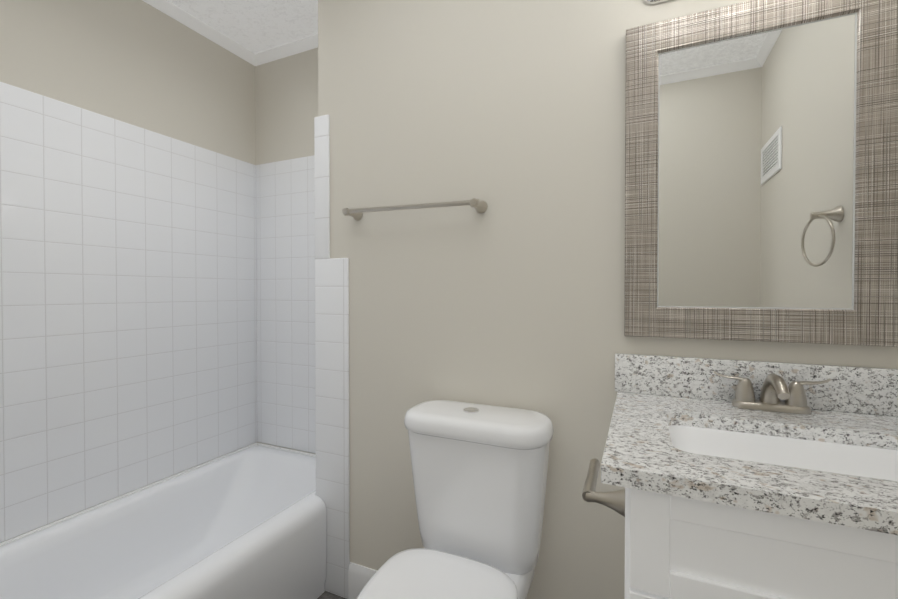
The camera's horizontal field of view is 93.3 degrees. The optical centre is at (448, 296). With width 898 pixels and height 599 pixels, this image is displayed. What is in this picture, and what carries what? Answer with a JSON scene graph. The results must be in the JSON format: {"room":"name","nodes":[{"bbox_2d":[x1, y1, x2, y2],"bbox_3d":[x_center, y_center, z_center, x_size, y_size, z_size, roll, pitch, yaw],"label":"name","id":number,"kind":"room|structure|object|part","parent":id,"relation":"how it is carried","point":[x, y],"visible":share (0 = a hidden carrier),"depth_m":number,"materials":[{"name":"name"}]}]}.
{"room":"bathroom","nodes":[
{"label":"bathroom","id":0,"kind":"room"},
{"bbox_2d":[0,0,255,541],"bbox_3d":[-1.453,-0.044,1.476,0.100,2.430,2.006,0,1,24],"label":"wall","id":1,"kind":"structure","parent":0,"point":[141,64],"depth_m":1.72,"materials":[{"name":"grey paint"}]},
{"bbox_2d":[0,82,256,542],"bbox_3d":[-1.345,0.049,1.583,0.008,1.483,1.524,0,1,24],"label":"wall tile","id":2,"kind":"structure","parent":1,"relation":"attached to","point":[128,322],"depth_m":1.65,"materials":[{"name":"white tile"}]},
{"bbox_2d":[142,0,257,65],"bbox_3d":[-1.379,-1.239,1.478,0.051,0.040,1.806,0,1,24],"label":"crown molding","id":3,"kind":"structure","parent":1,"relation":"attached to","point":[173,11],"depth_m":1.97,"materials":[{"name":"white paint"}]},
{"bbox_2d":[168,0,317,53],"bbox_3d":[-0.283,-1.278,0.932,2.668,0.050,2.006,0,1,24],"label":"ceiling","id":4,"kind":"structure","parent":0,"point":[255,26],"depth_m":1.93,"materials":[{"name":"white paint"}]},
{"bbox_2d":[255,48,317,453],"bbox_3d":[-0.689,-0.052,2.176,0.714,2.430,0.100,0,1,24],"label":"wall","id":5,"kind":"structure","parent":0,"point":[286,97],"depth_m":2.18,"materials":[{"name":"grey paint"}]},
{"bbox_2d":[256,155,315,453],"bbox_3d":[-0.708,0.043,2.127,0.706,1.483,0.008,0,1,24],"label":"wall tile","id":6,"kind":"structure","parent":5,"relation":"attached to","point":[285,234],"depth_m":2.18,"materials":[{"name":"white tile"}]},
{"bbox_2d":[254,34,317,64],"bbox_3d":[-0.676,-1.246,2.082,0.714,0.040,0.036,0,1,24],"label":"crown molding","id":7,"kind":"structure","parent":5,"relation":"attached to","point":[311,42],"depth_m":2.14,"materials":[{"name":"white paint"}]},
{"bbox_2d":[317,591,345,598],"bbox_3d":[-0.283,1.202,0.961,2.668,0.050,2.006,0,1,24],"label":"floor","id":8,"kind":"structure","parent":0,"point":[326,595],"depth_m":1.65,"materials":[{"name":"tile"}]},
{"bbox_2d":[0,442,326,598],"bbox_3d":[-1.004,0.983,1.435,0.757,0.378,1.516,0,1,24],"label":"bathtub","id":9,"kind":"object","parent":8,"relation":"on","point":[248,522],"visible":0.81,"depth_m":1.59,"materials":[{"name":"white ceramic"}]},
{"bbox_2d":[357,400,553,598],"bbox_3d":[-0.020,0.763,1.069,0.456,0.826,0.707,0,1,24],"label":"toilet","id":10,"kind":"object","parent":8,"relation":"on","point":[479,472],"visible":1,"depth_m":1.19,"materials":[{"name":"white ceramic"}]},
{"bbox_3d":[-0.059,0.739,0.982,0.372,0.024,0.466,0,1,24],"label":"seat lid","id":11,"kind":"part","parent":10,"relation":"part of","materials":[{"name":"white plastic"}]},
{"bbox_3d":[0.083,0.382,1.291,0.456,0.058,0.210,0,1,24],"label":"tank lid","id":12,"kind":"part","parent":10,"relation":"part of","materials":[{"name":"white ceramic"}]},
{"bbox_3d":[0.085,0.601,1.299,0.432,0.379,0.195,0,1,24],"label":"tank","id":13,"kind":"part","parent":10,"relation":"part of","materials":[{"name":"white ceramic"}]},
{"bbox_2d":[601,353,897,598],"bbox_3d":[0.660,0.674,0.839,0.651,1.009,0.589,0,1,24],"label":"bathroom vanity","id":14,"kind":"object","parent":8,"relation":"on","point":[725,498],"visible":1,"depth_m":0.69,"materials":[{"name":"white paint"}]},
{"bbox_2d":[582,458,624,516],"bbox_3d":[0.351,0.425,0.947,0.088,0.055,0.173,0,1,24],"label":"paper holder","id":15,"kind":"object","parent":14,"relation":"attached to","point":[614,500],"visible":0.92,"depth_m":0.89,"materials":[{"name":"silver metal"}]},
{"bbox_3d":[0.577,0.781,0.599,0.595,0.571,0.019,0,1,24],"label":"door","id":16,"kind":"part","parent":14,"relation":"part of","materials":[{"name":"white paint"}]},
{"bbox_3d":[0.577,0.404,0.594,0.595,0.171,0.019,0,1,24],"label":"drawer","id":17,"kind":"part","parent":14,"relation":"part of","materials":[{"name":"white paint"}]},
{"bbox_2d":[713,371,830,413],"bbox_3d":[0.766,0.229,0.995,0.234,0.092,0.144,0,1,24],"label":"faucet","id":18,"kind":"object","parent":14,"relation":"on","point":[775,388],"visible":1,"depth_m":1.01,"materials":[{"name":"silver metal"}]},
{"bbox_2d":[318,0,897,598],"bbox_3d":[0.369,-0.044,1.520,1.754,2.430,0.424,0,1,24],"label":"wall","id":19,"kind":"structure","parent":0,"point":[510,114],"depth_m":1.39,"materials":[{"name":"grey paint"}]},
{"bbox_2d":[314,115,349,598],"bbox_3d":[-0.458,0.230,1.659,0.163,1.878,0.010,0,1,24],"label":"wall tile","id":20,"kind":"structure","parent":19,"relation":"attached to","point":[332,438],"depth_m":1.66,"materials":[{"name":"white tile"}]},
{"bbox_2d":[348,562,376,598],"bbox_3d":[0.069,1.101,1.429,0.995,0.142,0.013,0,1,24],"label":"baseboard","id":21,"kind":"structure","parent":19,"relation":"attached to","point":[359,577],"depth_m":1.61,"materials":[{"name":"white paint"}]},
{"bbox_2d":[342,198,487,219],"bbox_3d":[-0.135,-0.302,1.466,0.538,0.052,0.080,0,1,24],"label":"towel rail","id":22,"kind":"object","parent":19,"relation":"attached to","point":[480,206],"visible":1,"depth_m":1.42,"materials":[{"name":"silver metal"}]},
{"bbox_2d":[644,0,669,4],"bbox_3d":[0.733,-0.874,1.008,0.493,0.128,0.187,0,1,24],"label":"sconce","id":23,"kind":"object","parent":19,"relation":"attached to","point":[651,2],"visible":1,"depth_m":1.18,"materials":[{"name":"silver metal"}]},
{"bbox_2d":[624,0,897,346],"bbox_3d":[0.768,-0.318,1.087,0.584,0.864,0.026,0,1,24],"label":"mirror","id":24,"kind":"object","parent":19,"relation":"attached to","point":[761,170],"visible":0.98,"depth_m":1.07,"materials":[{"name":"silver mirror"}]},
{"label":"glass","id":25,"kind":"part","parent":24,"relation":"part of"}
]}

